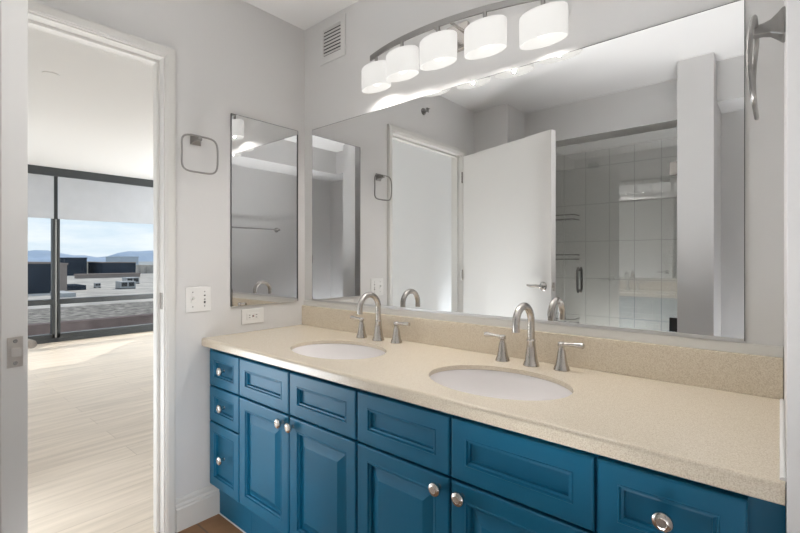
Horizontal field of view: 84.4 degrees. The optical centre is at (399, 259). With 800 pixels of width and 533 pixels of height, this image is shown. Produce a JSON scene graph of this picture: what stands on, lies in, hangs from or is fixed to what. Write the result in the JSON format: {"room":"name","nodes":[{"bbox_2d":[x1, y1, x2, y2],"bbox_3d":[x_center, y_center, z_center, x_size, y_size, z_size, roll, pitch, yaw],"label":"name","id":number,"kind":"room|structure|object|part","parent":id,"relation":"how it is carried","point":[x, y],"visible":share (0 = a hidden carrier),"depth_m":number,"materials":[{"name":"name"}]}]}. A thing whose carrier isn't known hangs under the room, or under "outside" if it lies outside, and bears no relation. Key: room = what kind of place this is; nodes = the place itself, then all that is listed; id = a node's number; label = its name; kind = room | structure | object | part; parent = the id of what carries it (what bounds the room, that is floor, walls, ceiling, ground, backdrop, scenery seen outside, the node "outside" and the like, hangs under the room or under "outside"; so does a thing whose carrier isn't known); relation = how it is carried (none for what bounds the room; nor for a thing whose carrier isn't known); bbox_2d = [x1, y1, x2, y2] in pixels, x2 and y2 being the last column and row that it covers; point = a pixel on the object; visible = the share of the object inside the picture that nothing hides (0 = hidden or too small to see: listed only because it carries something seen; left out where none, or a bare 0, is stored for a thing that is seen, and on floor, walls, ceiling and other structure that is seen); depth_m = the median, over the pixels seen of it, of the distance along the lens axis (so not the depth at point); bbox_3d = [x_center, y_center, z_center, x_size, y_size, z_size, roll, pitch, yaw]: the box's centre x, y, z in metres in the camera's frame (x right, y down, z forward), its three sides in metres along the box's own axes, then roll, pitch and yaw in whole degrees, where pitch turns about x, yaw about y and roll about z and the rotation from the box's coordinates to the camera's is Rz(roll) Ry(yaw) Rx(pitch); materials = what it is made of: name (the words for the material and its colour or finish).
{"room":"bathroom","nodes":[
{"label":"bathroom","id":0,"kind":"room"},
{"bbox_2d":[28,26,152,179],"bbox_3d":[-2.876,-1.361,4.455,6.000,0.120,5.200,0,0,41],"label":"ceiling","id":1,"kind":"structure","parent":0,"point":[96,116],"depth_m":3.81,"materials":[{"name":"white paint"}]},
{"bbox_2d":[42,71,59,77],"bbox_3d":[-2.455,-1.299,3.104,0.100,0.004,0.100,0,0,41],"label":"sprinkler cover","id":2,"kind":"object","parent":1,"relation":"attached to","point":[46,73],"visible":1,"depth_m":3.10,"materials":[{"name":"white paint"}]},
{"bbox_2d":[28,250,152,261],"bbox_3d":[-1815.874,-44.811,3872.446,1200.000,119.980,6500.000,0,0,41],"label":"mountain range","id":3,"kind":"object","parent":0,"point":[33,255],"visible":0.09,"depth_m":3041.86,"materials":[{"name":"blue"}]},
{"bbox_2d":[28,331,242,532],"bbox_3d":[-1.928,1.229,3.540,8.630,0.100,5.350,0,0,41],"label":"floor","id":4,"kind":"structure","parent":0,"point":[90,400],"depth_m":2.90,"materials":[{"name":"brown wood"}]},
{"bbox_2d":[210,348,250,532],"bbox_3d":[-0.616,0.775,2.108,0.286,0.807,0.551,0,0,41],"label":"base cabinet","id":5,"kind":"object","parent":4,"relation":"on","point":[225,396],"visible":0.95,"depth_m":1.92,"materials":[{"name":"blue paint"}]},
{"bbox_3d":[-0.770,0.864,1.896,0.036,0.036,0.029,0,0,41],"label":"knob","id":6,"kind":"part","parent":5,"relation":"part of","materials":[{"name":"silver metal"}]},
{"bbox_3d":[-0.770,0.642,1.896,0.036,0.036,0.029,0,0,41],"label":"knob","id":7,"kind":"part","parent":5,"relation":"part of","materials":[{"name":"silver metal"}]},
{"bbox_3d":[-0.770,0.482,1.896,0.036,0.036,0.029,0,0,41],"label":"knob","id":8,"kind":"part","parent":5,"relation":"part of","materials":[{"name":"silver metal"}]},
{"bbox_3d":[-0.759,0.869,1.917,0.251,0.280,0.020,0,0,41],"label":"drawer","id":9,"kind":"part","parent":5,"relation":"part of","materials":[{"name":"blue paint"}]},
{"bbox_3d":[-0.759,0.646,1.917,0.251,0.153,0.020,0,0,41],"label":"drawer","id":10,"kind":"part","parent":5,"relation":"part of","materials":[{"name":"blue paint"}]},
{"bbox_3d":[-0.759,0.700,1.942,0.286,0.657,0.016,0,0,41],"label":"frame","id":11,"kind":"part","parent":5,"relation":"part of","materials":[{"name":"blue paint"}]},
{"bbox_3d":[-0.759,0.486,1.917,0.251,0.153,0.020,0,0,41],"label":"drawer","id":12,"kind":"part","parent":5,"relation":"part of","materials":[{"name":"blue paint"}]},
{"bbox_2d":[219,513,245,532],"bbox_3d":[-0.088,1.177,1.401,1.978,0.004,0.004,0,0,41],"label":"trim","id":13,"kind":"structure","parent":5,"relation":"attached to","point":[219,513],"depth_m":1.97,"materials":[{"name":"white wood"}]},
{"bbox_2d":[240,357,360,532],"bbox_3d":[-0.241,0.775,1.786,0.701,0.807,0.551,0,0,41],"label":"base cabinet","id":14,"kind":"object","parent":4,"relation":"on","point":[299,441],"visible":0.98,"depth_m":1.57,"materials":[{"name":"blue paint"}]},
{"bbox_3d":[-0.529,0.789,1.720,0.342,0.439,0.020,0,0,41],"label":"door","id":15,"kind":"part","parent":14,"relation":"part of","materials":[{"name":"blue paint"}]},
{"bbox_3d":[-0.529,0.486,1.720,0.342,0.153,0.020,0,0,41],"label":"false drawer","id":16,"kind":"part","parent":14,"relation":"part of","materials":[{"name":"blue paint"}]},
{"bbox_3d":[-0.442,0.599,1.614,0.036,0.036,0.029,0,0,41],"label":"knob","id":17,"kind":"part","parent":14,"relation":"part of","materials":[{"name":"silver metal"}]},
{"bbox_3d":[-0.393,0.599,1.572,0.036,0.036,0.029,0,0,41],"label":"knob","id":18,"kind":"part","parent":14,"relation":"part of","materials":[{"name":"silver metal"}]},
{"bbox_3d":[-0.264,0.486,1.491,0.345,0.153,0.020,0,0,41],"label":"false drawer","id":19,"kind":"part","parent":14,"relation":"part of","materials":[{"name":"blue paint"}]},
{"bbox_3d":[-0.264,0.789,1.491,0.345,0.439,0.020,0,0,41],"label":"door","id":20,"kind":"part","parent":14,"relation":"part of","materials":[{"name":"blue paint"}]},
{"bbox_2d":[358,390,598,532],"bbox_3d":[0.294,0.775,1.325,0.708,0.807,0.551,0,0,41],"label":"base cabinet","id":21,"kind":"object","parent":4,"relation":"on","point":[421,469],"visible":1,"depth_m":1.12,"materials":[{"name":"blue paint"}]},
{"bbox_3d":[0.003,0.486,1.262,0.342,0.153,0.020,0,0,41],"label":"false drawer","id":22,"kind":"part","parent":21,"relation":"part of","materials":[{"name":"blue paint"}]},
{"bbox_3d":[0.003,0.789,1.262,0.342,0.439,0.020,0,0,41],"label":"door","id":23,"kind":"part","parent":21,"relation":"part of","materials":[{"name":"blue paint"}]},
{"bbox_3d":[0.093,0.599,1.153,0.036,0.036,0.029,0,0,41],"label":"knob","id":24,"kind":"part","parent":21,"relation":"part of","materials":[{"name":"silver metal"}]},
{"bbox_3d":[0.148,0.599,1.106,0.036,0.036,0.029,0,0,41],"label":"knob","id":25,"kind":"part","parent":21,"relation":"part of","materials":[{"name":"silver metal"}]},
{"bbox_2d":[202,305,786,505],"bbox_3d":[0.044,0.320,1.565,1.993,0.145,0.571,0,0,41],"label":"countertop","id":26,"kind":"structure","parent":21,"relation":"on","point":[715,418],"depth_m":1.18,"materials":[{"name":"beige stone"}]},
{"bbox_2d":[292,343,384,359],"bbox_3d":[-0.247,0.448,1.758,0.477,0.152,0.356,0,0,41],"label":"sink","id":27,"kind":"object","parent":26,"relation":"in","point":[327,350],"visible":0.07,"depth_m":1.92,"materials":[{"name":"white ceramic"}]},
{"bbox_2d":[350,292,409,343],"bbox_3d":[-0.128,0.249,1.911,0.346,0.216,0.157,0,0,41],"label":"faucet","id":28,"kind":"object","parent":26,"relation":"on","point":[378,334],"visible":1,"depth_m":1.93,"materials":[{"name":"silver metal"}]},
{"bbox_3d":[-0.199,0.271,2.035,0.077,0.020,0.019,0,0,41],"label":"lever","id":29,"kind":"part","parent":28,"relation":"part of","materials":[{"name":"silver metal"}]},
{"bbox_3d":[-0.175,0.311,2.014,0.050,0.092,0.050,0,0,41],"label":"handle","id":30,"kind":"part","parent":28,"relation":"part of","materials":[{"name":"silver metal"}]},
{"bbox_3d":[-0.132,0.206,1.902,0.025,0.130,0.138,0,0,41],"label":"spout","id":31,"kind":"part","parent":28,"relation":"part of","materials":[{"name":"silver metal"}]},
{"bbox_3d":[-0.096,0.312,1.944,0.053,0.090,0.053,0,0,41],"label":"spout","id":32,"kind":"part","parent":28,"relation":"part of","materials":[{"name":"silver metal"}]},
{"bbox_3d":[-0.015,0.311,1.884,0.050,0.092,0.050,0,0,41],"label":"handle","id":33,"kind":"part","parent":28,"relation":"part of","materials":[{"name":"silver metal"}]},
{"bbox_3d":[0.009,0.271,1.864,0.077,0.020,0.019,0,0,41],"label":"lever","id":34,"kind":"part","parent":28,"relation":"part of","materials":[{"name":"silver metal"}]},
{"bbox_2d":[430,369,571,400],"bbox_3d":[0.284,0.448,1.301,0.477,0.152,0.356,0,0,41],"label":"sink","id":35,"kind":"object","parent":26,"relation":"in","point":[487,383],"visible":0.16,"depth_m":1.45,"materials":[{"name":"white ceramic"}]},
{"bbox_2d":[484,302,584,371],"bbox_3d":[0.408,0.249,1.450,0.346,0.216,0.157,0,0,41],"label":"faucet","id":36,"kind":"object","parent":26,"relation":"on","point":[561,365],"visible":1,"depth_m":1.46,"materials":[{"name":"silver metal"}]},
{"bbox_3d":[0.337,0.271,1.574,0.077,0.020,0.019,0,0,41],"label":"lever","id":37,"kind":"part","parent":36,"relation":"part of","materials":[{"name":"silver metal"}]},
{"bbox_3d":[0.361,0.311,1.553,0.050,0.092,0.050,0,0,41],"label":"handle","id":38,"kind":"part","parent":36,"relation":"part of","materials":[{"name":"silver metal"}]},
{"bbox_3d":[0.404,0.206,1.440,0.025,0.130,0.138,0,0,41],"label":"spout","id":39,"kind":"part","parent":36,"relation":"part of","materials":[{"name":"silver metal"}]},
{"bbox_3d":[0.441,0.312,1.483,0.053,0.090,0.053,0,0,41],"label":"spout","id":40,"kind":"part","parent":36,"relation":"part of","materials":[{"name":"silver metal"}]},
{"bbox_3d":[0.521,0.311,1.423,0.050,0.092,0.050,0,0,41],"label":"handle","id":41,"kind":"part","parent":36,"relation":"part of","materials":[{"name":"silver metal"}]},
{"bbox_3d":[0.545,0.271,1.403,0.077,0.020,0.019,0,0,41],"label":"lever","id":42,"kind":"part","parent":36,"relation":"part of","materials":[{"name":"silver metal"}]},
{"bbox_3d":[0.271,0.486,1.031,0.352,0.153,0.020,0,0,41],"label":"false drawer","id":43,"kind":"part","parent":21,"relation":"part of","materials":[{"name":"blue paint"}]},
{"bbox_3d":[0.271,0.789,1.031,0.352,0.439,0.020,0,0,41],"label":"door","id":44,"kind":"part","parent":21,"relation":"part of","materials":[{"name":"blue paint"}]},
{"bbox_2d":[598,455,785,532],"bbox_3d":[0.674,0.775,0.998,0.294,0.807,0.551,0,0,41],"label":"base cabinet","id":45,"kind":"object","parent":4,"relation":"on","point":[632,498],"visible":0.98,"depth_m":0.82,"materials":[{"name":"blue paint"}]},
{"bbox_3d":[0.486,0.482,0.816,0.036,0.036,0.029,0,0,41],"label":"knob","id":46,"kind":"part","parent":45,"relation":"part of","materials":[{"name":"silver metal"}]},
{"bbox_2d":[33,0,304,498],"bbox_3d":[-0.613,-0.061,2.409,0.100,2.480,5.350,0,0,41],"label":"wall","id":47,"kind":"structure","parent":0,"point":[238,57],"depth_m":2.01,"materials":[{"name":"white paint"}]},
{"bbox_2d":[0,0,36,532],"bbox_3d":[-1.155,0.162,1.021,0.916,2.010,0.136,0,0,22],"label":"door","id":48,"kind":"structure","parent":47,"relation":"in","point":[15,343],"depth_m":0.85,"materials":[{"name":"white paint"}]},
{"bbox_3d":[-0.741,0.179,0.850,0.002,0.058,0.026,0,0,22],"label":"latch plate","id":49,"kind":"part","parent":48,"relation":"part of","materials":[{"name":"grey metal"}]},
{"bbox_3d":[-0.827,0.178,0.946,0.127,0.022,0.023,0,0,22],"label":"lever","id":50,"kind":"part","parent":48,"relation":"part of","materials":[{"name":"silver metal"}]},
{"bbox_2d":[28,0,175,532],"bbox_3d":[-1.328,0.138,1.577,0.132,2.081,0.967,0,0,41],"label":"trim","id":51,"kind":"structure","parent":47,"relation":"attached to","point":[42,17],"depth_m":1.88,"materials":[{"name":"white paint"}]},
{"bbox_3d":[-1.022,0.179,1.890,0.028,0.070,0.002,0,0,41],"label":"strike plate","id":52,"kind":"part","parent":51,"relation":"part of","materials":[{"name":"silver metal"}]},
{"bbox_2d":[176,485,219,532],"bbox_3d":[-0.905,1.109,1.980,0.015,0.140,0.194,0,0,41],"label":"baseboard","id":53,"kind":"structure","parent":47,"relation":"attached to","point":[195,507],"depth_m":1.97,"materials":[{"name":"white paint"}]},
{"bbox_2d":[185,286,210,312],"bbox_3d":[-0.902,0.180,1.982,0.018,0.112,0.114,0,0,41],"label":"switch plate","id":54,"kind":"object","parent":47,"relation":"attached to","point":[197,299],"visible":1,"depth_m":1.98,"materials":[{"name":"white plastic"}]},
{"bbox_2d":[181,134,218,174],"bbox_3d":[-0.897,-0.469,1.961,0.051,0.179,0.167,0,0,41],"label":"towel ring","id":55,"kind":"object","parent":47,"relation":"attached to","point":[194,139],"visible":1,"depth_m":1.96,"materials":[{"name":"grey metal"}]},
{"bbox_2d":[241,308,263,324],"bbox_3d":[-0.730,0.281,2.189,0.009,0.073,0.120,0,0,41],"label":"outlet","id":56,"kind":"object","parent":47,"relation":"attached to","point":[256,315],"visible":1,"depth_m":2.18,"materials":[{"name":"white plastic"}]},
{"bbox_2d":[247,312,258,319],"bbox_3d":[-0.728,0.281,2.188,0.002,0.033,0.068,0,0,41],"label":"receptacle","id":57,"kind":"object","parent":56,"relation":"attached to","point":[250,315],"depth_m":2.19,"materials":[{"name":"white plastic"}]},
{"bbox_2d":[230,113,297,306],"bbox_3d":[-0.679,-0.234,2.247,0.009,0.925,0.386,0,0,41],"label":"wall mirror","id":58,"kind":"object","parent":47,"relation":"attached to","point":[263,155],"visible":1,"depth_m":2.23,"materials":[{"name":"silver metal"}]},
{"bbox_2d":[242,0,358,29],"bbox_3d":[-0.431,-1.321,0.604,2.530,0.120,2.850,0,0,41],"label":"ceiling","id":59,"kind":"structure","parent":0,"point":[303,14],"depth_m":2.22,"materials":[{"name":"white paint"}]},
{"bbox_2d":[305,0,783,398],"bbox_3d":[0.466,-0.041,1.646,2.530,2.440,0.100,0,0,41],"label":"wall","id":60,"kind":"structure","parent":0,"point":[333,89],"depth_m":1.48,"materials":[{"name":"white paint"}]},
{"bbox_2d":[320,13,345,65],"bbox_3d":[-0.349,-1.128,2.275,0.198,0.208,0.010,0,0,41],"label":"air vent","id":61,"kind":"object","parent":60,"relation":"in","point":[333,32],"visible":1,"depth_m":2.27,"materials":[{"name":"white metal"}]},
{"bbox_2d":[362,0,567,93],"bbox_3d":[0.178,-0.831,1.711,0.932,0.211,0.176,0,0,41],"label":"vanity light","id":62,"kind":"object","parent":60,"relation":"attached to","point":[544,25],"visible":1,"depth_m":1.62,"materials":[{"name":"white glass"}]},
{"bbox_3d":[-0.106,-0.813,1.969,0.165,0.101,0.085,0,0,41],"label":"lamp shade","id":63,"kind":"part","parent":62,"relation":"part of","materials":[{"name":"white glass"}]},
{"bbox_3d":[0.008,-0.804,1.816,0.165,0.101,0.085,0,0,41],"label":"lamp shade","id":64,"kind":"part","parent":62,"relation":"part of","materials":[{"name":"white glass"}]},
{"bbox_3d":[0.145,-0.794,1.680,0.165,0.101,0.085,0,0,41],"label":"lamp shade","id":65,"kind":"part","parent":62,"relation":"part of","materials":[{"name":"white glass"}]},
{"bbox_3d":[0.217,-0.894,1.695,0.012,0.011,0.110,0,0,41],"label":"arm","id":66,"kind":"part","parent":62,"relation":"part of","materials":[{"name":"silver metal"}]},
{"bbox_3d":[0.301,-0.785,1.564,0.165,0.101,0.085,0,0,41],"label":"lamp shade","id":67,"kind":"part","parent":62,"relation":"part of","materials":[{"name":"white glass"}]},
{"bbox_3d":[0.301,-0.788,1.564,0.052,0.085,0.052,0,0,41],"label":"bulb","id":68,"kind":"part","parent":62,"relation":"part of","materials":[{"name":"white glass"}]},
{"bbox_3d":[0.475,-0.776,1.469,0.165,0.101,0.085,0,0,41],"label":"lamp shade","id":69,"kind":"part","parent":62,"relation":"part of","materials":[{"name":"white glass"}]},
{"bbox_2d":[312,0,744,342],"bbox_3d":[0.225,-0.237,1.780,1.841,0.920,0.010,0,0,41],"label":"wall mirror","id":70,"kind":"object","parent":60,"relation":"attached to","point":[601,185],"visible":1,"depth_m":1.49,"materials":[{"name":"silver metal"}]},
{"bbox_2d":[302,305,782,398],"bbox_3d":[0.223,0.304,1.775,1.991,0.105,0.019,0,0,41],"label":"backsplash","id":71,"kind":"structure","parent":60,"relation":"attached to","point":[751,374],"depth_m":1.40,"materials":[{"name":"beige stone"}]},
{"bbox_2d":[303,300,782,357],"bbox_3d":[0.227,0.238,1.779,1.988,0.027,0.010,0,0,41],"label":"trim","id":72,"kind":"structure","parent":60,"relation":"attached to","point":[747,348],"depth_m":1.42,"materials":[{"name":"white paint"}]},
{"bbox_2d":[784,0,799,532],"bbox_3d":[0.816,-0.041,0.844,0.120,2.440,0.660,0,0,41],"label":"door frame","id":73,"kind":"structure","parent":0,"point":[792,7],"depth_m":0.63,"materials":[{"name":"white paint"}]},
{"bbox_2d":[746,6,784,119],"bbox_3d":[0.672,-0.357,0.809,0.051,0.177,0.165,0,0,41],"label":"towel ring","id":74,"kind":"object","parent":73,"relation":"attached to","point":[774,28],"visible":1,"depth_m":0.79,"materials":[{"name":"grey metal"}]},
{"bbox_3d":[-5.036,-0.061,6.313,0.200,2.480,5.200,0,0,41],"label":"wall window","id":75,"kind":"structure","parent":0,"visible":0},
{"bbox_2d":[28,164,152,343],"bbox_3d":[-4.981,-0.061,6.279,0.130,2.480,3.220,0,0,41],"label":"window","id":76,"kind":"structure","parent":75,"relation":"attached to","point":[55,335],"depth_m":6.34,"materials":[{"name":"grey metal"}]},
{"bbox_2d":[28,173,53,218],"bbox_3d":[-5.430,-0.879,5.673,0.010,0.605,1.575,0,0,41],"label":"roller blind","id":77,"kind":"object","parent":76,"relation":"attached to","point":[40,187],"visible":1,"depth_m":6.16,"materials":[{"name":"fabric"}]},
{"bbox_3d":[-5.473,0.846,5.710,0.105,0.555,1.595,0,0,41],"label":"sash","id":78,"kind":"part","parent":76,"relation":"part of","materials":[{"name":"grey metal"}]},
{"bbox_3d":[-5.475,-0.011,5.711,0.100,1.160,1.595,0,0,41],"label":"sash","id":79,"kind":"part","parent":76,"relation":"part of","materials":[{"name":"grey metal"}]},
{"bbox_3d":[-4.451,-0.011,6.902,0.100,1.160,1.465,0,0,41],"label":"sash","id":80,"kind":"part","parent":76,"relation":"part of","materials":[{"name":"grey metal"}]},
{"bbox_2d":[58,177,152,223],"bbox_3d":[-4.410,-0.879,6.859,0.010,0.605,1.457,0,0,41],"label":"roller blind","id":81,"kind":"object","parent":76,"relation":"attached to","point":[78,199],"visible":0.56,"depth_m":6.73,"materials":[{"name":"fabric"}]},
{"bbox_3d":[-4.449,0.846,6.900,0.105,0.555,1.465,0,0,41],"label":"sash","id":82,"kind":"part","parent":76,"relation":"part of","materials":[{"name":"grey"}]},
{"label":"outside","id":83,"kind":"structure","parent":0,"visible":0},
{"bbox_2d":[138,261,152,264],"bbox_3d":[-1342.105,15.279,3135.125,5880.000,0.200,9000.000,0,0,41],"label":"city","id":84,"kind":"object","parent":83,"point":[139,263],"depth_m":1599.43},
{"bbox_2d":[106,256,137,264],"bbox_3d":[-130.121,6.953,206.521,20.240,16.452,7.626,0,0,41],"label":"building","id":85,"kind":"structure","parent":84,"relation":"on","point":[118,258],"depth_m":200.63,"materials":[{"name":"grey"}]},
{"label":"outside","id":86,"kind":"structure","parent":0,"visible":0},
{"bbox_2d":[28,301,152,323],"bbox_3d":[-10.320,2.479,14.816,17.000,0.400,30.000,0,0,41],"label":"floor","id":87,"kind":"structure","parent":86,"point":[42,315],"depth_m":19.28,"materials":[{"name":"grey gravel"}]},
{"bbox_2d":[28,313,152,335],"bbox_3d":[-4.160,1.679,9.517,0.250,1.200,30.000,0,0,41],"label":"parapet","id":88,"kind":"object","parent":87,"relation":"on","point":[107,322],"visible":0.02,"depth_m":7.85,"materials":[{"name":"concrete"}]},
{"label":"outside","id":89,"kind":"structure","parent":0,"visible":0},
{"bbox_2d":[28,273,152,308],"bbox_3d":[-70.262,5.929,128.377,190.000,2.500,220.000,0,0,41],"label":"roof","id":90,"kind":"structure","parent":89,"point":[107,288],"depth_m":66.23,"materials":[{"name":"grey concrete"}]},
{"bbox_2d":[28,262,50,293],"bbox_3d":[-55.387,2.522,64.565,14.240,4.313,4.937,0,0,41],"label":"building","id":91,"kind":"structure","parent":90,"relation":"on","point":[39,273],"depth_m":60.65,"materials":[{"name":"blue"}]},
{"bbox_2d":[50,291,75,297],"bbox_3d":[-43.148,4.429,56.501,6.000,0.500,1.436,0,0,41],"label":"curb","id":92,"kind":"object","parent":90,"relation":"on","point":[62,293],"visible":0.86,"depth_m":54.73,"materials":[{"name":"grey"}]},
{"bbox_2d":[60,263,67,290],"bbox_3d":[-51.082,2.598,65.261,10.240,4.160,1.110,0,0,41],"label":"building","id":93,"kind":"structure","parent":90,"relation":"on","point":[63,266],"depth_m":62.02,"materials":[{"name":"grey concrete"}]},
{"bbox_2d":[60,257,86,275],"bbox_3d":[-98.485,2.077,131.913,12.240,5.203,5.534,0,0,41],"label":"building","id":94,"kind":"structure","parent":90,"relation":"on","point":[75,265],"depth_m":127.90,"materials":[{"name":"blue"}]},
{"bbox_2d":[67,284,85,290],"bbox_3d":[-51.379,4.329,68.917,6.000,0.700,2.535,0,0,41],"label":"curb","id":95,"kind":"object","parent":90,"relation":"on","point":[69,286],"visible":0.57,"depth_m":67.09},
{"bbox_2d":[94,283,100,287],"bbox_3d":[-49.542,4.271,72.250,0.865,0.815,0.815,0,0,41],"label":"rooftop unit","id":96,"kind":"object","parent":90,"relation":"on","point":[98,285],"visible":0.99,"depth_m":71.94,"materials":[{"name":"grey metal"}]},
{"bbox_2d":[74,273,140,278],"bbox_3d":[-74.579,4.139,112.978,3.240,1.079,13.971,0,0,41],"label":"building","id":97,"kind":"structure","parent":90,"relation":"on","point":[95,275],"depth_m":111.83,"materials":[{"name":"grey concrete"}]},
{"bbox_2d":[88,262,135,273],"bbox_3d":[-89.173,2.741,136.565,14.240,3.874,9.014,0,0,41],"label":"building","id":98,"kind":"structure","parent":90,"relation":"on","point":[93,267],"depth_m":132.32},
{"bbox_2d":[115,281,135,288],"bbox_3d":[-43.949,4.084,70.707,2.270,1.189,2.220,0,0,41],"label":"rooftop unit","id":99,"kind":"object","parent":90,"relation":"on","point":[118,284],"visible":0.99,"depth_m":69.95,"materials":[{"name":"grey metal"}]},
{"bbox_2d":[122,277,139,283],"bbox_3d":[-51.647,4.060,84.728,2.333,1.237,2.283,0,0,41],"label":"rooftop unit","id":100,"kind":"object","parent":90,"relation":"on","point":[136,279],"visible":0.59,"depth_m":84.07,"materials":[{"name":"grey metal"}]},
{"bbox_2d":[136,265,152,272],"bbox_3d":[-86.522,3.306,153.261,10.240,2.745,6.222,0,0,41],"label":"building","id":101,"kind":"structure","parent":90,"relation":"on","point":[139,268],"depth_m":149.13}
]}

